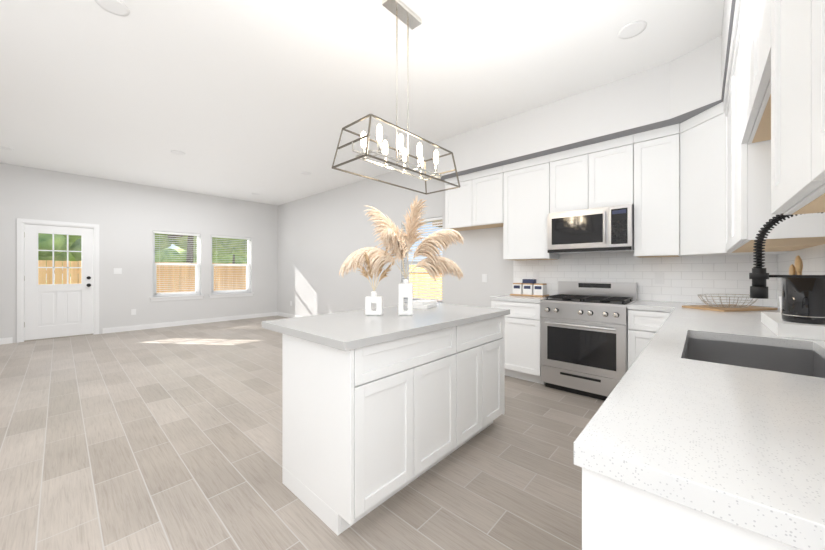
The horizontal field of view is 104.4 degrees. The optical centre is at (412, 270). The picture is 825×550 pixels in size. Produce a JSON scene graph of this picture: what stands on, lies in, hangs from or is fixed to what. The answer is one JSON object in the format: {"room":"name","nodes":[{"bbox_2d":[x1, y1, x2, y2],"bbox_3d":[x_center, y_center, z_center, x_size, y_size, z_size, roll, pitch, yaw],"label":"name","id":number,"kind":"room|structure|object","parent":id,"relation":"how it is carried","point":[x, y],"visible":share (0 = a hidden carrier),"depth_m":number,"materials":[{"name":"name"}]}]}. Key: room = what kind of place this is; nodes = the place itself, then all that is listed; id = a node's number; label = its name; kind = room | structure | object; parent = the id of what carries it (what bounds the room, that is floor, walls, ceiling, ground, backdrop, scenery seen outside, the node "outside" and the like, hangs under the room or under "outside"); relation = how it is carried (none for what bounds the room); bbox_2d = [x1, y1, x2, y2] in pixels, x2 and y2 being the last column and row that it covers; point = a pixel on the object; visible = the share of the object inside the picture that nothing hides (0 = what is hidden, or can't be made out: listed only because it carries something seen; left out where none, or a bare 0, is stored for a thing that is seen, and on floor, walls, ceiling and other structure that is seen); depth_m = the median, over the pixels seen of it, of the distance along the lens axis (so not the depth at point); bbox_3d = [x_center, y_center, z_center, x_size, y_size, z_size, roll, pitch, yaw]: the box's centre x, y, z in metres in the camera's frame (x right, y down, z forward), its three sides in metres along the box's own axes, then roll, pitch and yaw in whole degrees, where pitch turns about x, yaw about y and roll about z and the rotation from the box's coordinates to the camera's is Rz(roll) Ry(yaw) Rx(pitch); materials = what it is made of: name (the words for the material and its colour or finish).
{"room":"kitchen","nodes":[
{"label":"kitchen","id":0,"kind":"room"},
{"bbox_2d":[0,163,277,342],"bbox_3d":[-5.677,-0.290,6.720,0.140,3.020,6.010,0,0,42],"label":"wall","id":1,"kind":"structure","parent":0,"point":[128,218],"depth_m":6.58,"materials":[{"name":"white paint"}]},
{"bbox_2d":[0,337,12,343],"bbox_3d":[-7.144,1.170,4.988,0.013,0.100,1.135,0,0,42],"label":"baseboard","id":2,"kind":"structure","parent":1,"relation":"attached to","point":[9,340],"depth_m":5.36,"materials":[{"name":"white wood"}]},
{"bbox_2d":[17,218,98,342],"bbox_3d":[-6.426,0.161,5.844,0.204,2.118,1.003,0,0,42],"label":"entry door","id":3,"kind":"structure","parent":1,"relation":"in","point":[50,311],"depth_m":5.78,"materials":[{"name":"white painted wood"},{"name":"glass"},{"name":"black metal"}]},
{"bbox_2d":[114,268,121,273],"bbox_3d":[-5.881,0.000,6.384,0.008,0.115,0.120,0,0,42],"label":"outlet","id":4,"kind":"object","parent":1,"relation":"attached to","point":[116,270],"depth_m":6.39,"materials":[{"name":"white plastic"}]},
{"bbox_2d":[131,309,135,314],"bbox_3d":[-5.719,0.840,6.562,0.008,0.115,0.075,0,0,42],"label":"outlet","id":5,"kind":"object","parent":1,"relation":"attached to","point":[133,311],"depth_m":6.56,"materials":[{"name":"white plastic"}]},
{"bbox_2d":[150,231,203,300],"bbox_3d":[-5.256,-0.107,7.155,0.170,1.502,0.977,0,0,42],"label":"window","id":6,"kind":"structure","parent":1,"relation":"in","point":[166,296],"depth_m":7.15,"materials":[{"name":"white"}]},
{"bbox_2d":[102,312,276,333],"bbox_3d":[-4.871,1.170,7.495,0.013,0.100,3.440,0,0,42],"label":"baseboard","id":7,"kind":"structure","parent":1,"relation":"attached to","point":[178,323],"depth_m":7.16,"materials":[{"name":"white wood"}]},
{"bbox_2d":[209,235,253,297],"bbox_3d":[-4.514,-0.107,7.974,0.170,1.502,1.007,0,0,42],"label":"window","id":8,"kind":"structure","parent":1,"relation":"in","point":[229,293],"depth_m":7.95,"materials":[{"name":"white"}]},
{"bbox_2d":[0,315,603,549],"bbox_3d":[-1.829,1.245,3.231,10.530,0.050,6.010,0,0,42],"label":"floor","id":9,"kind":"structure","parent":0,"point":[166,438],"depth_m":2.04,"materials":[{"name":"beige tile"}]},
{"bbox_2d":[282,315,504,535],"bbox_3d":[-0.013,0.780,2.172,0.642,0.880,1.480,0,0,42],"label":"kitchen island","id":10,"kind":"object","parent":9,"relation":"on","point":[387,404],"depth_m":1.67,"materials":[{"name":"white wood"}]},
{"bbox_2d":[262,303,509,350],"bbox_3d":[-0.066,0.320,2.213,0.830,0.040,1.570,0,0,42],"label":"island countertop","id":11,"kind":"structure","parent":10,"relation":"on","point":[350,330],"depth_m":1.83,"materials":[{"name":"white stone"}]},
{"bbox_2d":[365,291,382,314],"bbox_3d":[-0.263,0.220,2.182,0.115,0.160,0.050,0,0,0],"label":"vases","id":12,"kind":"object","parent":11,"relation":"on","point":[371,299],"depth_m":2.16,"materials":[{"name":"white ceramic"}]},
{"bbox_2d":[398,279,412,314],"bbox_3d":[-0.047,0.177,2.182,0.098,0.245,0.050,0,0,0],"label":"vases","id":13,"kind":"object","parent":11,"relation":"on","point":[405,288],"depth_m":2.16,"materials":[{"name":"white ceramic"}]},
{"bbox_2d":[339,195,463,290],"bbox_3d":[-0.061,-0.181,2.179,0.657,0.634,0.696,0,0,42],"label":"decor","id":14,"kind":"object","parent":13,"relation":"in","point":[375,258],"visible":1,"depth_m":2.15,"materials":[{"name":"beige plant"}]},
{"bbox_2d":[407,299,436,308],"bbox_3d":[0.083,0.273,2.652,0.179,0.052,0.246,0,0,26],"label":"books","id":15,"kind":"object","parent":11,"relation":"on","point":[422,304],"visible":0.94,"depth_m":2.57,"materials":[{"name":"white paper"}]},
{"bbox_2d":[491,300,670,383],"bbox_3d":[1.758,0.780,3.420,1.706,0.880,0.630,0,0,42],"label":"base cabinet","id":16,"kind":"object","parent":9,"relation":"on","point":[522,340],"visible":0.5,"depth_m":3.45,"materials":[{"name":"white wood"}]},
{"bbox_2d":[490,294,548,302],"bbox_3d":[1.339,0.320,3.795,0.586,0.040,0.637,0,0,42],"label":"countertop","id":17,"kind":"structure","parent":16,"relation":"on","point":[530,299],"depth_m":3.62,"materials":[{"name":"white stone"}]},
{"bbox_2d":[510,279,548,296],"bbox_3d":[1.420,0.199,3.889,0.400,0.200,0.210,0,0,42],"label":"canister set","id":18,"kind":"object","parent":17,"relation":"on","point":[529,287],"visible":1,"depth_m":3.83,"materials":[{"name":"white ceramic"}]},
{"bbox_2d":[627,300,673,311],"bbox_3d":[2.237,0.320,2.980,0.307,0.040,0.639,0,0,42],"label":"countertop","id":19,"kind":"structure","parent":16,"relation":"on","point":[647,305],"depth_m":2.82,"materials":[{"name":"white stone"}]},
{"bbox_2d":[540,281,636,400],"bbox_3d":[1.802,0.670,3.299,0.758,1.100,0.692,0,0,42],"label":"range","id":20,"kind":"object","parent":9,"relation":"on","point":[583,338],"visible":0.96,"depth_m":3.11,"materials":[{"name":"silver metal"}]},
{"bbox_2d":[582,468,799,549],"bbox_3d":[1.680,0.780,1.624,0.631,0.880,3.395,0,0,42],"label":"base cabinet","id":21,"kind":"object","parent":9,"relation":"on","point":[617,515],"visible":0.17,"depth_m":0.52,"materials":[{"name":"white wood"}]},
{"bbox_2d":[574,302,824,549],"bbox_3d":[1.667,0.420,1.616,0.639,0.240,3.424,0,0,42],"label":"countertop","id":22,"kind":"structure","parent":21,"relation":"on","point":[720,415],"depth_m":0.62,"materials":[{"name":"white stone"}]},
{"bbox_2d":[682,294,777,311],"bbox_3d":[2.516,0.245,2.551,0.540,0.107,0.300,0,0,-13],"label":"board","id":23,"kind":"object","parent":22,"relation":"on","point":[721,307],"visible":0.96,"depth_m":2.50,"materials":[{"name":"brown wood"}]},
{"bbox_2d":[749,212,824,298],"bbox_3d":[1.394,0.031,1.110,0.306,0.537,0.143,0,0,42],"label":"faucet","id":24,"kind":"object","parent":22,"relation":"on","point":[758,275],"visible":0.77,"depth_m":1.21,"materials":[{"name":"black metal"}]},
{"bbox_2d":[761,255,824,340],"bbox_3d":[1.939,0.113,1.610,0.200,0.372,0.570,0,0,42],"label":"sink caddy","id":25,"kind":"object","parent":22,"relation":"on","point":[802,308],"visible":0.9,"depth_m":1.45,"materials":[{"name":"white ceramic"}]},
{"bbox_2d":[0,0,723,204],"bbox_3d":[-1.829,-1.840,3.231,10.530,0.080,6.010,0,0,42],"label":"ceiling","id":26,"kind":"structure","parent":0,"point":[267,100],"depth_m":2.95,"materials":[{"name":"white paint"}]},
{"bbox_2d":[0,146,13,150],"bbox_3d":[-5.963,-1.797,4.678,0.179,0.005,0.179,0,0,36],"label":"recessed light","id":27,"kind":"object","parent":26,"relation":"in","point":[1,147],"depth_m":4.69,"materials":[{"name":"white"}]},
{"bbox_2d":[95,0,129,15],"bbox_3d":[-2.032,-1.797,2.166,0.179,0.005,0.179,0,0,33],"label":"recessed light","id":28,"kind":"object","parent":26,"relation":"in","point":[116,7],"depth_m":2.18,"materials":[{"name":"white plastic"}]},
{"bbox_2d":[171,150,184,154],"bbox_3d":[-3.558,-1.797,4.860,0.179,0.005,0.179,0,0,36],"label":"recessed light","id":29,"kind":"object","parent":26,"relation":"in","point":[173,151],"depth_m":4.84,"materials":[{"name":"white plastic"}]},
{"bbox_2d":[374,134,387,139],"bbox_3d":[-0.423,-1.797,4.298,0.179,0.005,0.179,0,0,36],"label":"recessed light","id":30,"kind":"object","parent":26,"relation":"in","point":[384,137],"depth_m":4.30,"materials":[{"name":"white"}]},
{"bbox_2d":[332,0,459,194],"bbox_3d":[-0.069,-1.217,2.209,0.342,1.164,0.922,0,0,42],"label":"pendant chandelier","id":31,"kind":"object","parent":26,"relation":"hanging from","point":[404,14],"visible":1,"depth_m":2.17,"materials":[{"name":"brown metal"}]},
{"bbox_2d":[618,21,646,38],"bbox_3d":[1.639,-1.797,2.388,0.179,0.005,0.179,0,0,36],"label":"recessed light","id":32,"kind":"object","parent":26,"relation":"in","point":[627,31],"depth_m":2.38,"materials":[{"name":"white plastic"}]},
{"bbox_2d":[278,159,512,316],"bbox_3d":[0.195,-0.290,5.358,10.390,3.020,0.140,0,0,42],"label":"wall","id":33,"kind":"structure","parent":0,"point":[322,236],"depth_m":6.42,"materials":[{"name":"white paint"}]},
{"bbox_2d":[277,312,302,317],"bbox_3d":[-1.520,1.170,6.809,5.899,0.100,0.014,0,0,42],"label":"baseboard","id":34,"kind":"structure","parent":33,"relation":"attached to","point":[278,313],"depth_m":8.39,"materials":[{"name":"white"}]},
{"bbox_2d":[402,217,441,304],"bbox_3d":[0.170,-0.107,5.353,0.997,1.502,0.170,0,0,42],"label":"window","id":35,"kind":"structure","parent":33,"relation":"in","point":[415,262],"depth_m":5.32,"materials":[{"name":"white"}]},
{"bbox_2d":[482,274,486,281],"bbox_3d":[1.015,0.100,4.514,0.075,0.115,0.008,0,0,42],"label":"outlet","id":36,"kind":"object","parent":33,"relation":"attached to","point":[484,276],"depth_m":4.51,"materials":[{"name":"white plastic"}]},
{"bbox_2d":[533,272,538,280],"bbox_3d":[1.551,0.070,4.017,0.075,0.115,0.008,0,0,42],"label":"outlet","id":37,"kind":"object","parent":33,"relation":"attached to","point":[535,274],"depth_m":4.01,"materials":[{"name":"white plastic"}]},
{"bbox_2d":[445,102,789,259],"bbox_3d":[1.668,-0.722,3.515,3.189,1.167,0.609,0,0,42],"label":"upper cabinet","id":38,"kind":"object","parent":33,"relation":"attached to","point":[668,182],"visible":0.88,"depth_m":3.09,"materials":[{"name":"white wood"}]},
{"bbox_2d":[547,204,633,253],"bbox_3d":[1.900,-0.417,3.407,0.770,0.435,0.458,0,0,42],"label":"microwave","id":39,"kind":"object","parent":38,"relation":"attached to","point":[609,229],"visible":0.98,"depth_m":3.24,"materials":[{"name":"silver metal"}]},
{"bbox_2d":[513,252,772,306],"bbox_3d":[2.182,0.050,3.456,2.290,0.499,0.008,0,0,42],"label":"backsplash","id":40,"kind":"structure","parent":33,"relation":"attached to","point":[688,278],"depth_m":3.17,"materials":[{"name":"tile"}]},
{"bbox_2d":[435,0,735,180],"bbox_3d":[0.564,-1.552,2.343,3.249,0.493,3.829,0,0,42],"label":"soffit","id":41,"kind":"structure","parent":0,"point":[686,86],"depth_m":3.08,"materials":[{"name":"white paint"}]},
{"bbox_2d":[773,244,824,307],"bbox_3d":[1.766,0.050,1.254,0.008,0.499,3.829,0,0,42],"label":"backsplash","id":42,"kind":"structure","parent":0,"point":[813,258],"depth_m":2.13,"materials":[{"name":"tile"}]},
{"bbox_3d":[1.821,-0.290,1.204,0.140,3.020,3.830,0,0,42],"label":"wall","id":43,"kind":"structure","parent":0,"visible":0},
{"bbox_2d":[723,0,824,252],"bbox_3d":[1.500,-0.722,1.217,0.351,1.167,3.018,0,0,42],"label":"upper cabinet","id":44,"kind":"object","parent":43,"relation":"attached to","point":[774,102],"visible":1,"depth_m":0.95,"materials":[{"name":"white wood"}]},
{"label":"outside","id":45,"kind":"structure","parent":0,"visible":0},
{"bbox_3d":[-11.803,1.570,24.201,110.000,0.100,120.000,0,0,42],"label":"ground","id":46,"kind":"structure","parent":45,"visible":0},
{"bbox_2d":[38,233,80,266],"bbox_3d":[-22.460,-2.646,18.161,7.613,8.487,7.502,0,0,42],"label":"tree","id":47,"kind":"object","parent":46,"relation":"on","point":[60,241],"depth_m":19.11,"materials":[{"name":"green plant"}]},
{"bbox_2d":[63,235,80,262],"bbox_3d":[-25.814,-3.824,23.731,9.920,10.863,9.723,0,0,42],"label":"tree","id":48,"kind":"object","parent":46,"relation":"on","point":[75,238],"depth_m":22.66,"materials":[{"name":"green plant"}]},
{"bbox_2d":[38,260,245,292],"bbox_3d":[-11.232,0.614,7.067,0.054,1.812,23.380,0,0,42],"label":"fence","id":49,"kind":"object","parent":46,"relation":"on","point":[170,274],"depth_m":10.63,"materials":[{"name":"brown wood"}]},
{"bbox_2d":[70,247,246,282],"bbox_3d":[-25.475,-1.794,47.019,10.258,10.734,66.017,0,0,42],"label":"tree","id":50,"kind":"object","parent":46,"relation":"on","point":[167,258],"depth_m":40.64,"materials":[{"name":"green plant"}]},
{"bbox_2d":[155,233,243,261],"bbox_3d":[-18.261,-3.026,25.537,8.173,9.371,8.958,0,0,42],"label":"tree","id":51,"kind":"object","parent":46,"relation":"on","point":[162,245],"depth_m":25.77,"materials":[{"name":"green plant"}]},
{"bbox_2d":[213,240,246,263],"bbox_3d":[-18.269,-4.539,32.325,8.992,12.266,10.339,0,0,42],"label":"tree","id":52,"kind":"object","parent":46,"relation":"on","point":[235,251],"depth_m":31.98,"materials":[{"name":"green plant"}]},
{"bbox_2d":[409,265,441,300],"bbox_3d":[3.748,0.614,9.307,18.950,1.812,0.054,0,0,42],"label":"fence","id":53,"kind":"object","parent":46,"relation":"on","point":[425,283],"depth_m":12.30,"materials":[{"name":"brown wood"}]}
]}

